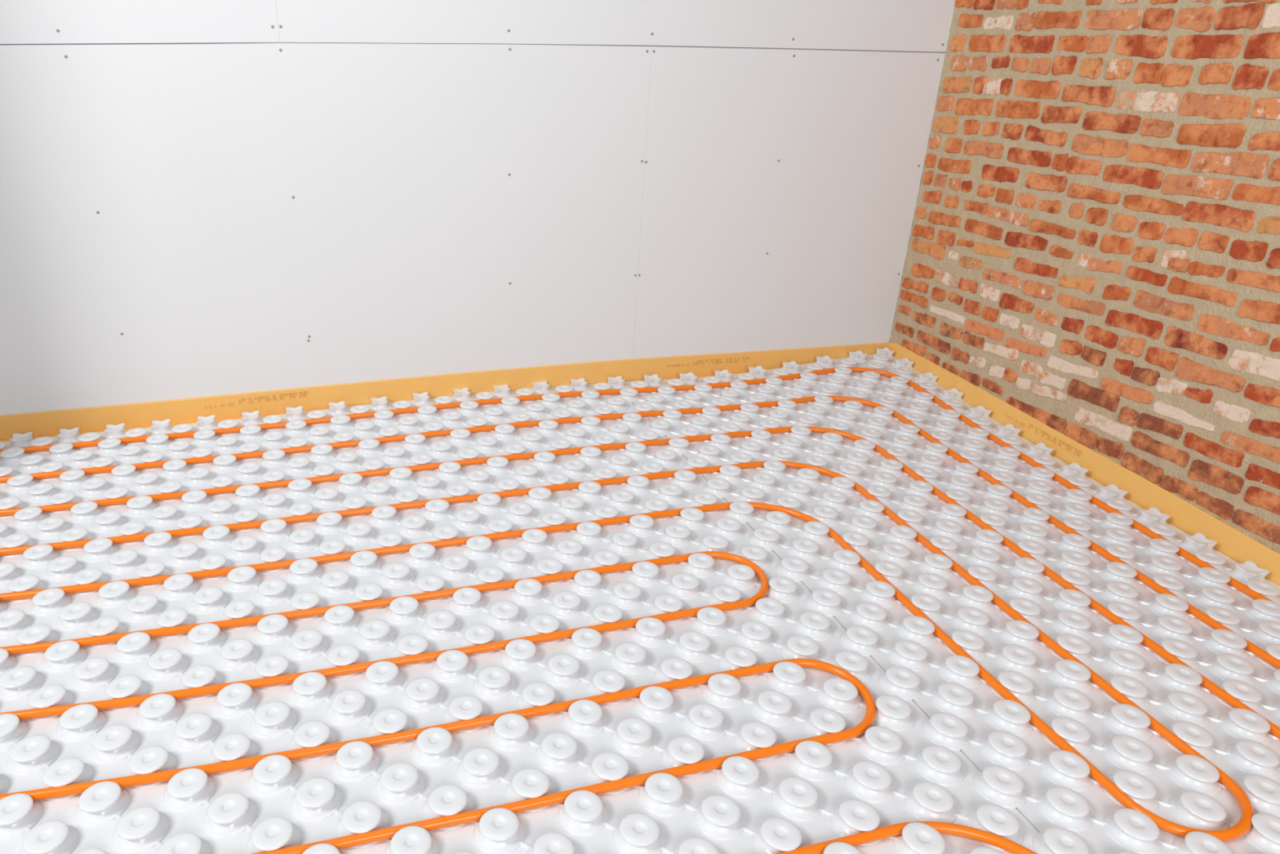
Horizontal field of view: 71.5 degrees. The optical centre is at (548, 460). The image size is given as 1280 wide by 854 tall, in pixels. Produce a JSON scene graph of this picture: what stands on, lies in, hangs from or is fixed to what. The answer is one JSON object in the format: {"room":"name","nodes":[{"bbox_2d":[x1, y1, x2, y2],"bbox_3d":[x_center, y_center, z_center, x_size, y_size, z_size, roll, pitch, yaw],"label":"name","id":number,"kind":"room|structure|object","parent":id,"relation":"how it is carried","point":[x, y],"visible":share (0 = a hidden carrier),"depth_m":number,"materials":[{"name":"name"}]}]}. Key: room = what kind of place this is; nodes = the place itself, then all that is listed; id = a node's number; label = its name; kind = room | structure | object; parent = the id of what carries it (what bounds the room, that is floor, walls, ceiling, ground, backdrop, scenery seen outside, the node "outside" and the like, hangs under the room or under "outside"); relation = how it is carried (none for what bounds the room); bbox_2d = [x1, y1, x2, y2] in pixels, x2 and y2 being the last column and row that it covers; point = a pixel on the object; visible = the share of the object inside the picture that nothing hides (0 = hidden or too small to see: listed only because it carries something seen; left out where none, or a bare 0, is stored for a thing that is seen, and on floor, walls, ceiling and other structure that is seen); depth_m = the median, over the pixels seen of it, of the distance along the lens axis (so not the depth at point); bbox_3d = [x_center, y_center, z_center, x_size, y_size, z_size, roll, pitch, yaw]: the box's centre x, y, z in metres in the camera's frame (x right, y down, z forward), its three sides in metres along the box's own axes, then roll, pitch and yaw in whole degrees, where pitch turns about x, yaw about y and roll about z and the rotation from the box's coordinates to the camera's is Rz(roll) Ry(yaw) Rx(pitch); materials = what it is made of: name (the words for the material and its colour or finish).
{"room":"building under construction","nodes":[
{"label":"building under construction","id":0,"kind":"room"},
{"bbox_2d":[0,0,955,415],"bbox_3d":[-0.204,-0.936,3.038,3.600,1.512,0.057,-6,27,-14],"label":"wall","id":1,"kind":"structure","parent":0,"point":[198,198],"depth_m":2.97,"materials":[{"name":"white paint"}]},
{"bbox_2d":[888,0,1279,553],"bbox_3d":[2.140,-0.059,1.361,0.243,1.560,4.875,-6,27,-13],"label":"wall","id":2,"kind":"structure","parent":0,"point":[1093,249],"depth_m":2.61,"materials":[{"name":"brick"}]},
{"bbox_2d":[888,342,1279,586],"bbox_3d":[1.962,0.553,1.703,0.112,0.096,4.678,-6,27,-13],"label":"strip","id":3,"kind":"object","parent":2,"relation":"attached to","point":[1186,517],"visible":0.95,"depth_m":2.69,"materials":[{"name":"orange"}]},
{"bbox_3d":[0.433,0.818,1.310,3.660,0.075,4.890,-6,27,-14],"label":"floor","id":4,"kind":"structure","parent":0,"visible":0},
{"bbox_2d":[0,342,888,441],"bbox_3d":[-0.237,-0.263,3.268,3.503,0.102,0.112,-6,27,-14],"label":"strip","id":5,"kind":"object","parent":4,"relation":"on","point":[228,406],"visible":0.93,"depth_m":3.22,"materials":[{"name":"orange"}]},
{"bbox_2d":[0,377,1039,853],"bbox_3d":[-0.431,0.430,1.926,2.266,0.045,2.952,-6,27,-14],"label":"panel","id":6,"kind":"object","parent":4,"relation":"on","point":[890,773],"visible":0.99,"depth_m":1.92,"materials":[{"name":"white plastic"}]},
{"bbox_2d":[0,551,768,719],"bbox_3d":[-0.482,0.394,1.988,2.132,0.020,0.273,-6,27,-13],"label":"pipe","id":7,"kind":"object","parent":6,"relation":"on","point":[34,647],"visible":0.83,"depth_m":1.99,"materials":[{"name":"orange plastic"}]},
{"bbox_2d":[0,657,875,853],"bbox_3d":[-0.359,0.586,1.605,2.124,0.020,0.282,-5,27,-13],"label":"pipe","id":8,"kind":"object","parent":6,"relation":"on","point":[384,833],"visible":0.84,"depth_m":1.65,"materials":[{"name":"orange plastic"}]},
{"bbox_2d":[0,460,1253,841],"bbox_3d":[-0.185,0.446,1.892,2.650,0.020,1.548,-6,27,-14],"label":"pipe","id":9,"kind":"object","parent":6,"relation":"on","point":[1244,824],"visible":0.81,"depth_m":2.23,"materials":[{"name":"orange plastic"}]},
{"bbox_2d":[0,366,1275,602],"bbox_3d":[0.121,0.374,2.033,3.323,0.034,2.764,-6,27,-14],"label":"pipe","id":10,"kind":"object","parent":6,"relation":"on","point":[1234,583],"visible":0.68,"depth_m":3.00,"materials":[{"name":"orange plastic"}]},
{"bbox_2d":[0,426,1279,738],"bbox_3d":[-0.032,0.502,1.785,2.881,0.020,2.292,-6,27,-14],"label":"pipe","id":11,"kind":"object","parent":6,"relation":"on","point":[1206,683],"visible":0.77,"depth_m":2.58,"materials":[{"name":"orange plastic"}]},
{"bbox_2d":[0,395,1279,669],"bbox_3d":[0.040,0.439,1.910,3.096,0.023,2.528,-6,27,-14],"label":"pipe","id":12,"kind":"object","parent":6,"relation":"on","point":[1251,647],"visible":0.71,"depth_m":2.79,"materials":[{"name":"orange plastic"}]},
{"bbox_2d":[774,821,1037,853],"bbox_3d":[-0.122,0.732,1.318,2.325,0.020,0.609,3,26,3],"label":"pipe","id":13,"kind":"object","parent":6,"relation":"on","point":[878,833],"visible":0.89,"depth_m":1.51,"materials":[{"name":"orange plastic"}]},
{"bbox_2d":[607,346,1279,853],"bbox_3d":[1.219,0.239,2.343,1.291,0.067,2.915,-6,27,-14],"label":"panel","id":14,"kind":"object","parent":4,"relation":"on","point":[1021,769],"visible":0.98,"depth_m":2.17,"materials":[{"name":"white plastic"}]}
]}

